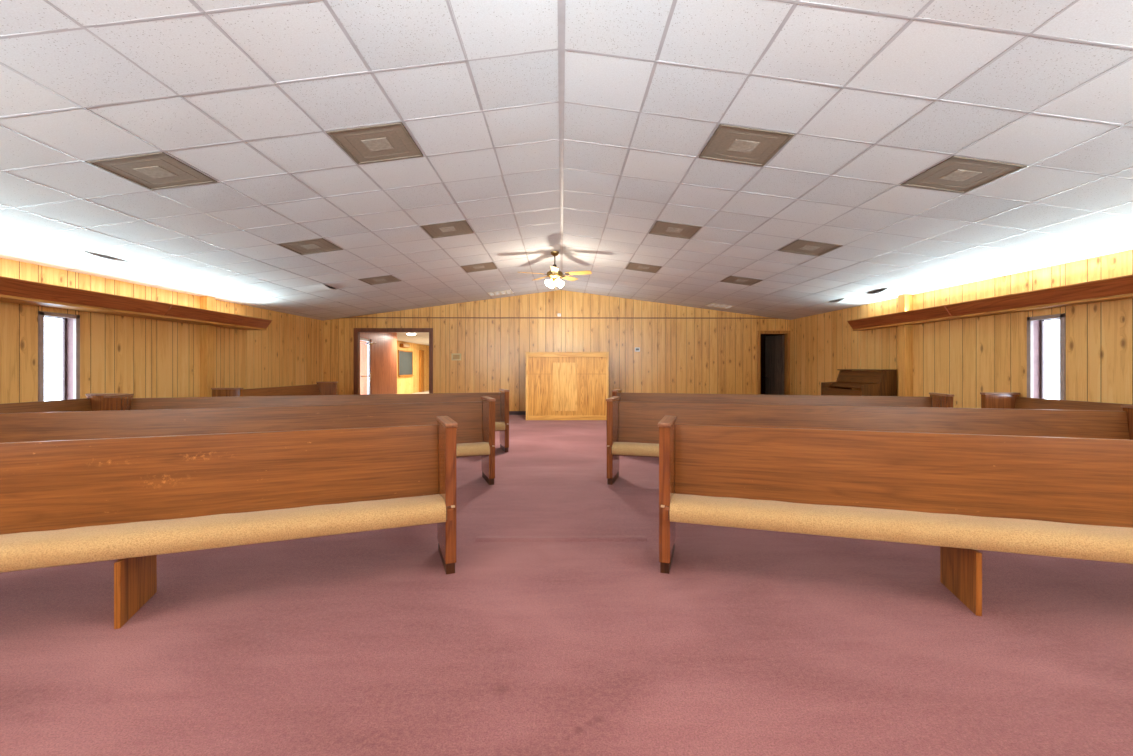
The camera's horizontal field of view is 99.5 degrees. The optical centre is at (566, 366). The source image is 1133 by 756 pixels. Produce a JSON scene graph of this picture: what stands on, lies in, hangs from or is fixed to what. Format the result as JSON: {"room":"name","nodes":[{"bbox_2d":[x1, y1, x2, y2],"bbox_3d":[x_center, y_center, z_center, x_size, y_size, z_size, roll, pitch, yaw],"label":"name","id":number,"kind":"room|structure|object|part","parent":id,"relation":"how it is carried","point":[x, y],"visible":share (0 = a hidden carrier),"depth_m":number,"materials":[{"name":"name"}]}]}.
{"room":"church","nodes":[
{"label":"church","id":0,"kind":"room"},
{"bbox_2d":[0,253,322,403],"bbox_3d":[-6.345,-0.141,4.259,0.100,2.792,16.650,0,0,-1],"label":"wall","id":1,"kind":"structure","parent":0,"point":[140,357],"depth_m":7.30,"materials":[{"name":"brown wood"}]},
{"bbox_2d":[38,311,79,400],"bbox_3d":[-6.399,0.018,5.973,0.208,1.415,0.520,0,0,-1],"label":"window","id":2,"kind":"structure","parent":1,"relation":"in","point":[70,323],"depth_m":6.17,"materials":[{"name":"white glass"}]},
{"bbox_3d":[-6.453,0.018,5.973,0.024,1.331,0.436,0,0,-1],"label":"sash","id":3,"kind":"part","parent":2,"relation":"part of","materials":[{"name":"white glass"}]},
{"bbox_2d":[0,276,271,329],"bbox_3d":[-6.028,-0.831,3.428,0.516,0.208,12.206,0,0,-1],"label":"cove","id":4,"kind":"object","parent":1,"relation":"attached to","point":[12,290],"visible":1,"depth_m":6.24,"materials":[{"name":"brown wood"}]},
{"bbox_2d":[0,294,265,329],"bbox_3d":[-6.085,-0.742,3.426,0.402,0.030,12.180,0,0,-1],"label":"shelf","id":5,"kind":"object","parent":4,"relation":"attached to","point":[24,299],"depth_m":6.40,"materials":[{"name":"brown wood"}]},
{"bbox_2d":[200,296,214,396],"bbox_3d":[-6.273,0.014,8.385,0.130,2.482,0.180,0,0,-1],"label":"pilaster","id":6,"kind":"object","parent":1,"relation":"attached to","point":[207,332],"visible":0.56,"depth_m":8.30,"materials":[{"name":"brown wood"}]},
{"bbox_2d":[360,332,396,394],"bbox_3d":[-6.501,0.045,14.358,1.700,2.420,3.350,0,0,-1],"label":"wall","id":7,"kind":"structure","parent":0,"point":[383,352],"depth_m":15.09,"materials":[{"name":"brown wood"}]},
{"bbox_2d":[360,338,373,393],"bbox_3d":[-5.659,0.225,13.671,0.150,2.060,1.140,0,0,-1],"label":"door","id":8,"kind":"structure","parent":7,"relation":"in","point":[368,343],"depth_m":13.82,"materials":[{"name":"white glass"}]},
{"bbox_2d":[396,332,428,345],"bbox_3d":[-5.514,-1.195,20.418,5.800,0.100,15.450,0,0,-1],"label":"ceiling","id":9,"kind":"structure","parent":0,"point":[422,338],"depth_m":18.63,"materials":[{"name":"paint"}]},
{"bbox_2d":[397,341,428,393],"bbox_3d":[-7.381,-0.105,22.024,0.100,2.720,12.000,0,0,-1],"label":"wall","id":10,"kind":"structure","parent":0,"point":[405,384],"depth_m":23.19,"materials":[{"name":"yellow paint"}]},
{"bbox_2d":[400,343,409,347],"bbox_3d":[-7.241,-0.955,21.525,0.167,0.160,0.900,0,0,-1],"label":"exit sign","id":11,"kind":"object","parent":10,"relation":"attached to","point":[403,345],"visible":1,"depth_m":21.33,"materials":[{"name":"brown plastic"}]},
{"bbox_2d":[398,350,413,376],"bbox_3d":[-7.284,-0.165,21.825,0.090,1.160,2.000,0,0,-1],"label":"chalkboard","id":12,"kind":"object","parent":10,"relation":"attached to","point":[405,358],"visible":1,"depth_m":21.76,"materials":[{"name":"stone"}]},
{"bbox_2d":[419,350,423,391],"bbox_3d":[-7.294,0.205,24.175,0.120,2.100,0.500,0,0,-1],"label":"pilaster","id":13,"kind":"object","parent":10,"relation":"attached to","point":[421,352],"visible":0.8,"depth_m":23.94,"materials":[{"name":"orange wood"}]},
{"bbox_2d":[323,290,789,410],"bbox_3d":[-0.233,-0.397,12.698,12.300,3.304,0.100,0,0,-1],"label":"wall","id":14,"kind":"structure","parent":0,"point":[686,356],"depth_m":12.65,"materials":[{"name":"brown wood"}]},
{"bbox_2d":[354,328,432,394],"bbox_3d":[-4.543,0.117,12.662,2.070,2.275,0.162,0,0,-1],"label":"door frame","id":15,"kind":"structure","parent":14,"relation":"attached to","point":[357,331],"depth_m":12.59,"materials":[{"name":"wood"}]},
{"bbox_2d":[452,353,460,359],"bbox_3d":[-2.892,-0.265,12.605,0.250,0.180,0.030,0,0,-1],"label":"thermostat cover","id":16,"kind":"object","parent":14,"relation":"attached to","point":[455,356],"visible":1,"depth_m":12.59,"materials":[{"name":"beige plastic"}]},
{"bbox_2d":[509,411,525,414],"bbox_3d":[0.763,1.208,12.651,8.530,0.095,0.015,0,0,-1],"label":"baseboard","id":17,"kind":"structure","parent":14,"relation":"attached to","point":[510,412],"depth_m":12.62,"materials":[{"name":"plastic"}]},
{"bbox_2d":[346,317,779,318],"bbox_3d":[-0.232,-1.292,12.642,12.300,0.025,0.012,0,0,-1],"label":"trim","id":18,"kind":"structure","parent":14,"relation":"attached to","point":[346,317],"depth_m":12.63,"materials":[{"name":"brown wood"}]},
{"bbox_2d":[757,331,789,394],"bbox_3d":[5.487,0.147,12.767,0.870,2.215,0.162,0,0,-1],"label":"door frame","id":19,"kind":"structure","parent":14,"relation":"attached to","point":[787,333],"depth_m":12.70,"materials":[{"name":"brown wood"}]},
{"bbox_2d":[765,335,783,394],"bbox_3d":[5.689,0.194,13.187,0.106,2.098,0.720,0,0,-15],"label":"door","id":20,"kind":"structure","parent":14,"relation":"in","point":[774,375],"depth_m":13.13,"materials":[{"name":"brown wood"}]},
{"bbox_2d":[0,0,1132,319],"bbox_3d":[-0.147,-1.632,4.324,12.300,0.831,16.650,0,0,-1],"label":"ceiling","id":21,"kind":"structure","parent":0,"point":[297,41],"depth_m":3.67,"materials":[{"name":"tile"}]},
{"bbox_2d":[519,251,591,287],"bbox_3d":[-0.204,-1.669,8.347,1.274,0.690,1.217,0,0,-1],"label":"ceiling fan","id":22,"kind":"object","parent":21,"relation":"hanging from","point":[554,273],"visible":1,"depth_m":8.31,"materials":[{"name":"white glass"}]},
{"bbox_3d":[-0.307,-1.458,8.331,0.135,0.130,0.129,0,0,-1],"label":"lamp shade","id":23,"kind":"part","parent":22,"relation":"part of","materials":[{"name":"white glass"}]},
{"bbox_3d":[-0.201,-1.619,7.968,0.138,0.039,0.460,0,0,-1],"label":"blade","id":24,"kind":"part","parent":22,"relation":"part of","materials":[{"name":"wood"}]},
{"bbox_3d":[-0.137,-1.458,8.296,0.129,0.130,0.135,0,0,-1],"label":"lamp shade","id":25,"kind":"part","parent":22,"relation":"part of","materials":[{"name":"white glass"}]},
{"bbox_3d":[0.044,-1.619,8.749,0.138,0.039,0.460,0,0,35],"label":"blade","id":26,"kind":"part","parent":22,"relation":"part of","materials":[{"name":"brown wood"}]},
{"bbox_3d":[0.205,-1.619,8.270,0.460,0.039,0.138,0,0,17],"label":"blade","id":27,"kind":"part","parent":22,"relation":"part of","materials":[{"name":"brown wood"}]},
{"bbox_2d":[0,0,1132,319],"bbox_3d":[-0.140,-1.626,4.324,12.312,0.818,16.650,0,0,-1],"label":"grid","id":28,"kind":"object","parent":21,"relation":"attached to","point":[561,49],"visible":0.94,"depth_m":3.70,"materials":[{"name":"metal"}]},
{"bbox_2d":[86,152,216,189],"bbox_3d":[-3.369,-1.600,3.943,0.577,0.090,0.580,0,0,-1],"label":"diffuser","id":29,"kind":"object","parent":28,"relation":"attached to","point":[152,171],"visible":1,"depth_m":3.91,"materials":[{"name":"brown metal"}]},
{"bbox_3d":[-3.369,-1.597,3.943,0.200,0.006,0.200,-7,0,-1],"label":"panel","id":30,"kind":"part","parent":29,"relation":"part of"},
{"bbox_2d":[277,238,342,254],"bbox_3d":[-3.395,-1.600,6.383,0.577,0.090,0.580,0,0,-1],"label":"diffuser","id":31,"kind":"object","parent":28,"relation":"attached to","point":[312,246],"visible":1,"depth_m":6.36,"materials":[{"name":"metal"}]},
{"bbox_3d":[-3.395,-1.597,6.383,0.200,0.006,0.200,-7,0,-1],"label":"panel","id":32,"kind":"part","parent":31,"relation":"part of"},
{"bbox_2d":[326,122,422,164],"bbox_3d":[-1.555,-1.836,3.962,0.577,0.090,0.580,0,0,-1],"label":"diffuser","id":33,"kind":"object","parent":28,"relation":"attached to","point":[385,142],"visible":1,"depth_m":3.93,"materials":[{"name":"metal"}]},
{"bbox_3d":[-1.554,-1.833,3.962,0.200,0.006,0.200,-7,0,-1],"label":"panel","id":34,"kind":"part","parent":33,"relation":"part of","materials":[{"name":"beige metal"}]},
{"bbox_2d":[358,275,400,284],"bbox_3d":[-3.421,-1.600,8.823,0.577,0.090,0.580,0,0,-1],"label":"diffuser","id":35,"kind":"object","parent":28,"relation":"attached to","point":[389,278],"visible":1,"depth_m":8.81,"materials":[{"name":"brown metal"}]},
{"bbox_3d":[-3.420,-1.597,8.823,0.200,0.006,0.200,-7,0,-1],"label":"panel","id":36,"kind":"part","parent":35,"relation":"part of","materials":[{"name":"brown metal"}]},
{"bbox_2d":[420,220,473,237],"bbox_3d":[-1.580,-1.836,6.402,0.577,0.090,0.580,0,0,-1],"label":"diffuser","id":37,"kind":"object","parent":28,"relation":"attached to","point":[461,227],"visible":1,"depth_m":6.38,"materials":[{"name":"brown metal"}]},
{"bbox_3d":[-1.580,-1.833,6.402,0.200,0.006,0.200,-7,0,-1],"label":"panel","id":38,"kind":"part","parent":37,"relation":"part of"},
{"bbox_2d":[461,262,496,272],"bbox_3d":[-1.606,-1.836,8.842,0.577,0.090,0.580,0,0,-1],"label":"diffuser","id":39,"kind":"object","parent":28,"relation":"attached to","point":[483,266],"visible":1,"depth_m":8.83,"materials":[{"name":"brown metal"}]},
{"bbox_2d":[488,290,512,295],"bbox_3d":[-1.638,-1.835,11.892,0.576,0.090,0.580,0,0,-1],"label":"ceiling vent","id":40,"kind":"object","parent":28,"relation":"attached to","point":[504,292],"visible":1,"depth_m":11.85,"materials":[{"name":"white plastic"}]},
{"bbox_2d":[626,262,661,272],"bbox_3d":[1.420,-1.836,8.873,0.577,0.090,0.580,0,0,-1],"label":"diffuser","id":41,"kind":"object","parent":28,"relation":"attached to","point":[631,266],"visible":0.99,"depth_m":8.87,"materials":[{"name":"brown metal"}]},
{"bbox_2d":[649,221,701,238],"bbox_3d":[1.446,-1.836,6.434,0.577,0.090,0.580,0,0,-1],"label":"diffuser","id":42,"kind":"object","parent":28,"relation":"attached to","point":[662,228],"visible":1,"depth_m":6.42,"materials":[{"name":"brown metal"}]},
{"bbox_3d":[1.445,-1.833,6.434,0.200,0.006,0.200,7,0,-1],"label":"panel","id":43,"kind":"part","parent":42,"relation":"part of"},
{"bbox_2d":[705,303,733,308],"bbox_3d":[3.808,-1.520,11.948,0.576,0.090,0.580,0,0,-1],"label":"ceiling vent","id":44,"kind":"object","parent":28,"relation":"attached to","point":[715,305],"visible":1,"depth_m":11.91,"materials":[{"name":"white plastic"}]},
{"bbox_2d":[720,276,761,285],"bbox_3d":[3.235,-1.600,8.892,0.577,0.090,0.580,0,0,-1],"label":"diffuser","id":45,"kind":"object","parent":28,"relation":"attached to","point":[731,279],"visible":1,"depth_m":8.88,"materials":[{"name":"brown metal"}]},
{"bbox_2d":[699,124,794,165],"bbox_3d":[1.471,-1.836,3.994,0.577,0.090,0.580,0,0,-1],"label":"diffuser","id":46,"kind":"object","parent":28,"relation":"attached to","point":[729,143],"visible":1,"depth_m":3.96,"materials":[{"name":"brown metal"}]},
{"bbox_3d":[1.471,-1.833,3.994,0.200,0.006,0.200,7,0,-1],"label":"panel","id":47,"kind":"part","parent":46,"relation":"part of","materials":[{"name":"beige metal"}]},
{"bbox_2d":[778,239,842,255],"bbox_3d":[3.261,-1.600,6.452,0.577,0.090,0.580,0,0,-1],"label":"diffuser","id":48,"kind":"object","parent":28,"relation":"attached to","point":[805,247],"visible":1,"depth_m":6.43,"materials":[{"name":"metal"}]},
{"bbox_3d":[3.260,-1.597,6.452,0.200,0.006,0.200,7,0,-1],"label":"panel","id":49,"kind":"part","parent":48,"relation":"part of","materials":[{"name":"beige metal"}]},
{"bbox_2d":[901,156,1026,193],"bbox_3d":[3.286,-1.600,4.013,0.577,0.090,0.580,0,0,-1],"label":"diffuser","id":50,"kind":"object","parent":28,"relation":"attached to","point":[958,174],"visible":1,"depth_m":3.98,"materials":[{"name":"brown metal"}]},
{"bbox_3d":[3.286,-1.597,4.013,0.200,0.006,0.200,7,0,-1],"label":"panel","id":51,"kind":"part","parent":50,"relation":"part of","materials":[{"name":"beige metal"}]},
{"bbox_2d":[0,391,1132,755],"bbox_3d":[-1.101,1.310,11.989,14.450,0.129,32.400,0,0,-1],"label":"floor","id":52,"kind":"structure","parent":0,"point":[557,628],"depth_m":2.18,"materials":[{"name":"carpet"}]},
{"bbox_2d":[0,393,127,412],"bbox_3d":[-5.809,0.796,4.379,0.521,0.917,3.544,0,0,-1],"label":"pew","id":53,"kind":"object","parent":52,"relation":"on","point":[94,401],"visible":0.14,"depth_m":5.73,"materials":[{"name":"brown wood"}]},
{"bbox_3d":[-5.990,0.659,4.378,0.103,0.531,3.398,0,0,-1],"label":"backrest","id":54,"kind":"part","parent":53,"relation":"part of","materials":[{"name":"brown wood"}]},
{"bbox_3d":[-5.852,0.774,6.112,0.455,0.822,0.066,0,0,-1],"label":"panel","id":55,"kind":"part","parent":53,"relation":"part of","materials":[{"name":"brown wood"}]},
{"bbox_2d":[0,416,457,628],"bbox_3d":[-2.955,0.796,2.240,4.764,0.917,0.521,0,0,-21],"label":"pew","id":56,"kind":"object","parent":52,"relation":"on","point":[133,501],"visible":1,"depth_m":2.68,"materials":[{"name":"brown wood"}]},
{"bbox_3d":[-2.225,1.096,2.487,0.025,0.318,0.400,0,0,-21],"label":"support leg","id":57,"kind":"part","parent":56,"relation":"part of","materials":[{"name":"brown wood"}]},
{"bbox_3d":[-3.021,0.659,2.409,4.618,0.531,0.103,0,0,-21],"label":"backrest","id":58,"kind":"part","parent":56,"relation":"part of","materials":[{"name":"brown wood"}]},
{"bbox_2d":[0,494,445,572],"bbox_3d":[-2.934,0.866,2.185,4.616,0.113,0.403,0,0,-21],"label":"seat cushion","id":59,"kind":"object","parent":56,"relation":"on","point":[41,543],"depth_m":2.52,"materials":[{"name":"beige fabric"}]},
{"bbox_3d":[-0.778,0.774,3.107,0.066,0.822,0.455,0,0,-21],"label":"panel","id":60,"kind":"part","parent":56,"relation":"part of","materials":[{"name":"brown wood"}]},
{"bbox_2d":[0,396,495,484],"bbox_3d":[-3.059,0.796,4.478,4.764,0.917,0.521,0,0,-20],"label":"pew","id":61,"kind":"object","parent":52,"relation":"on","point":[475,430],"visible":0.41,"depth_m":4.70,"materials":[{"name":"brown wood"}]},
{"bbox_3d":[-3.122,0.659,4.649,4.618,0.531,0.103,0,0,-20],"label":"backrest","id":62,"kind":"part","parent":61,"relation":"part of","materials":[{"name":"brown wood"}]},
{"bbox_2d":[456,442,489,456],"bbox_3d":[-3.039,0.866,4.423,4.616,0.113,0.403,0,0,-20],"label":"seat cushion","id":63,"kind":"object","parent":61,"relation":"on","point":[463,449],"depth_m":5.00,"materials":[{"name":"beige fabric"}]},
{"bbox_3d":[-0.868,0.774,5.307,0.066,0.822,0.455,0,0,-20],"label":"panel","id":64,"kind":"part","parent":61,"relation":"part of","materials":[{"name":"brown wood"}]},
{"bbox_2d":[211,382,337,396],"bbox_3d":[-5.492,0.796,9.438,0.521,0.917,3.394,0,0,-1],"label":"pew","id":65,"kind":"object","parent":52,"relation":"on","point":[321,388],"visible":0.18,"depth_m":9.67,"materials":[{"name":"brown wood"}]},
{"bbox_3d":[-5.499,0.774,7.780,0.455,0.822,0.066,0,0,-1],"label":"panel","id":66,"kind":"part","parent":65,"relation":"part of","materials":[{"name":"brown wood"}]},
{"bbox_3d":[-5.673,0.659,9.436,0.103,0.531,3.248,0,0,-1],"label":"backrest","id":67,"kind":"part","parent":65,"relation":"part of","materials":[{"name":"brown wood"}]},
{"bbox_3d":[-5.534,0.774,11.096,0.455,0.822,0.066,0,0,-1],"label":"panel","id":68,"kind":"part","parent":65,"relation":"part of","materials":[{"name":"brown wood"}]},
{"bbox_2d":[103,389,509,451],"bbox_3d":[-3.191,0.796,6.537,4.804,0.917,0.521,0,0,-17],"label":"pew","id":69,"kind":"object","parent":52,"relation":"on","point":[121,401],"visible":0.3,"depth_m":6.64,"materials":[{"name":"brown wood"}]},
{"bbox_3d":[-5.453,0.774,5.855,0.066,0.822,0.455,0,0,-17],"label":"panel","id":70,"kind":"part","parent":69,"relation":"part of","materials":[{"name":"brown wood"}]},
{"bbox_3d":[-3.245,0.659,6.711,4.658,0.531,0.103,0,0,-17],"label":"backrest","id":71,"kind":"part","parent":69,"relation":"part of","materials":[{"name":"brown wood"}]},
{"bbox_2d":[495,422,504,429],"bbox_3d":[-3.173,0.866,6.481,4.656,0.113,0.403,0,0,-17],"label":"seat cushion","id":72,"kind":"object","parent":69,"relation":"on","point":[498,425],"depth_m":6.97,"materials":[{"name":"beige fabric"}]},
{"bbox_3d":[-0.943,0.774,7.268,0.066,0.822,0.455,0,0,-17],"label":"panel","id":73,"kind":"part","parent":69,"relation":"part of","materials":[{"name":"brown wood"}]},
{"bbox_2d":[525,352,608,419],"bbox_3d":[0.011,0.453,11.686,1.980,1.604,0.790,0,0,-1],"label":"pulpit","id":74,"kind":"object","parent":52,"relation":"on","point":[559,385],"visible":0.97,"depth_m":11.32,"materials":[{"name":"brown wood"}]},
{"bbox_3d":[-0.031,0.465,11.323,0.570,1.140,0.014,0,0,-1],"label":"panel","id":75,"kind":"part","parent":74,"relation":"part of","materials":[{"name":"brown wood"}]},
{"bbox_3d":[0.015,-0.281,11.317,1.840,0.095,0.024,0,0,-1],"label":"rail","id":76,"kind":"part","parent":74,"relation":"part of","materials":[{"name":"brown wood"}]},
{"bbox_3d":[0.015,1.200,11.319,1.840,0.110,0.020,0,0,-1],"label":"rail","id":77,"kind":"part","parent":74,"relation":"part of","materials":[{"name":"brown wood"}]},
{"bbox_2d":[612,389,953,407],"bbox_3d":[2.761,0.796,6.634,4.244,0.917,0.521,0,0,15],"label":"pew","id":78,"kind":"object","parent":52,"relation":"on","point":[941,400],"visible":0.21,"depth_m":6.72,"materials":[{"name":"brown wood"}]},
{"bbox_3d":[0.753,0.774,7.186,0.066,0.822,0.455,0,0,15],"label":"panel","id":79,"kind":"part","parent":78,"relation":"part of","materials":[{"name":"brown wood"}]},
{"bbox_3d":[2.808,0.659,6.809,4.098,0.531,0.103,0,0,15],"label":"backrest","id":80,"kind":"part","parent":78,"relation":"part of","materials":[{"name":"brown wood"}]},
{"bbox_3d":[4.783,0.774,6.129,0.066,0.822,0.455,0,0,15],"label":"panel","id":81,"kind":"part","parent":78,"relation":"part of","materials":[{"name":"brown wood"}]},
{"bbox_2d":[821,369,896,395],"bbox_3d":[5.583,0.650,9.259,0.620,1.210,1.390,0,0,-1],"label":"upright piano","id":82,"kind":"object","parent":52,"relation":"on","point":[871,382],"visible":0.46,"depth_m":8.94,"materials":[{"name":"brown wood"}]},
{"bbox_3d":[5.576,0.662,9.919,0.620,1.185,0.040,0,0,-1],"label":"panel","id":83,"kind":"part","parent":82,"relation":"part of","materials":[{"name":"brown wood"}]},
{"bbox_3d":[5.648,0.188,9.260,0.090,0.225,1.280,0,0,-1],"label":"panel","id":84,"kind":"part","parent":82,"relation":"part of","materials":[{"name":"brown wood"}]},
{"bbox_3d":[5.758,0.058,9.261,0.270,0.025,1.390,0,0,-1],"label":"lid","id":85,"kind":"part","parent":82,"relation":"part of","materials":[{"name":"brown wood"}]},
{"bbox_3d":[5.590,0.662,8.599,0.620,1.185,0.040,0,0,-1],"label":"panel","id":86,"kind":"part","parent":82,"relation":"part of","materials":[{"name":"brown wood"}]},
{"bbox_2d":[606,396,1132,484],"bbox_3d":[2.736,0.796,4.676,4.694,0.917,0.521,0,0,15],"label":"pew","id":87,"kind":"object","parent":52,"relation":"on","point":[632,427],"visible":0.36,"depth_m":4.83,"materials":[{"name":"brown wood"}]},
{"bbox_3d":[0.517,0.774,5.314,0.066,0.822,0.455,0,0,15],"label":"panel","id":88,"kind":"part","parent":87,"relation":"part of","materials":[{"name":"brown wood"}]},
{"bbox_2d":[612,442,658,456],"bbox_3d":[2.720,0.866,4.620,4.546,0.113,0.403,0,0,15],"label":"seat cushion","id":89,"kind":"object","parent":87,"relation":"on","point":[644,449],"depth_m":4.99,"materials":[{"name":"beige fabric"}]},
{"bbox_3d":[2.784,0.659,4.851,4.548,0.531,0.103,0,0,15],"label":"backrest","id":90,"kind":"part","parent":87,"relation":"part of","materials":[{"name":"brown wood"}]},
{"bbox_3d":[4.968,0.774,4.088,0.066,0.822,0.455,0,0,15],"label":"panel","id":91,"kind":"part","parent":87,"relation":"part of","materials":[{"name":"brown wood"}]},
{"bbox_2d":[658,415,1132,615],"bbox_3d":[2.893,0.796,2.414,4.764,0.917,0.521,0,0,17],"label":"pew","id":92,"kind":"object","parent":52,"relation":"on","point":[963,495],"visible":1,"depth_m":2.76,"materials":[{"name":"brown wood"}]},
{"bbox_3d":[0.658,0.774,3.119,0.066,0.822,0.455,0,0,17],"label":"panel","id":93,"kind":"part","parent":92,"relation":"part of","materials":[{"name":"brown wood"}]},
{"bbox_2d":[670,494,1132,563],"bbox_3d":[2.876,0.866,2.357,4.616,0.113,0.403,0,0,17],"label":"seat cushion","id":94,"kind":"object","parent":92,"relation":"on","point":[1074,535],"depth_m":2.59,"materials":[{"name":"beige fabric"}]},
{"bbox_3d":[2.946,0.659,2.588,4.618,0.531,0.103,0,0,17],"label":"backrest","id":95,"kind":"part","parent":92,"relation":"part of","materials":[{"name":"brown wood"}]},
{"bbox_3d":[2.137,1.096,2.610,0.025,0.318,0.400,0,0,17],"label":"support leg","id":96,"kind":"part","parent":92,"relation":"part of","materials":[{"name":"brown wood"}]},
{"bbox_2d":[980,392,1132,410],"bbox_3d":[5.724,0.796,4.610,0.521,0.917,3.544,0,0,-1],"label":"pew","id":97,"kind":"object","parent":52,"relation":"on","point":[994,400],"visible":0.23,"depth_m":6.05,"materials":[{"name":"brown wood"}]},
{"bbox_3d":[5.731,0.774,6.343,0.455,0.822,0.066,0,0,-1],"label":"panel","id":98,"kind":"part","parent":97,"relation":"part of","materials":[{"name":"brown wood"}]},
{"bbox_3d":[5.906,0.659,4.612,0.103,0.531,3.398,0,0,-1],"label":"backrest","id":99,"kind":"part","parent":97,"relation":"part of","materials":[{"name":"brown wood"}]},
{"bbox_2d":[790,250,1132,407],"bbox_3d":[6.054,-0.154,4.389,0.100,2.818,16.650,0,0,-1],"label":"wall","id":100,"kind":"structure","parent":0,"point":[965,358],"depth_m":6.90,"materials":[{"name":"brown wood"}]},
{"bbox_2d":[898,294,912,396],"bbox_3d":[5.893,0.001,8.347,0.140,2.508,0.170,0,0,-1],"label":"pilaster","id":101,"kind":"object","parent":100,"relation":"attached to","point":[905,302],"visible":0.56,"depth_m":8.26,"materials":[{"name":"brown wood"}]},
{"bbox_2d":[847,274,1132,330],"bbox_3d":[5.862,-0.831,3.553,0.329,0.208,12.206,0,0,-1],"label":"cove","id":102,"kind":"object","parent":100,"relation":"attached to","point":[1121,287],"visible":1,"depth_m":6.18,"materials":[{"name":"brown wood"}]},
{"bbox_2d":[853,293,1132,330],"bbox_3d":[5.912,-0.742,3.552,0.202,0.030,12.180,0,0,-1],"label":"shelf","id":103,"kind":"object","parent":102,"relation":"attached to","point":[1108,296],"depth_m":6.33,"materials":[{"name":"brown wood"}]},
{"bbox_2d":[1027,313,1065,399],"bbox_3d":[6.074,0.030,5.994,0.208,1.390,0.500,0,0,-1],"label":"window","id":104,"kind":"structure","parent":100,"relation":"in","point":[1035,325],"depth_m":6.17,"materials":[{"name":"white glass"}]},
{"bbox_3d":[6.128,0.030,5.995,0.024,1.306,0.416,0,0,-1],"label":"sash","id":105,"kind":"part","parent":104,"relation":"part of","materials":[{"name":"white glass"}]}
]}

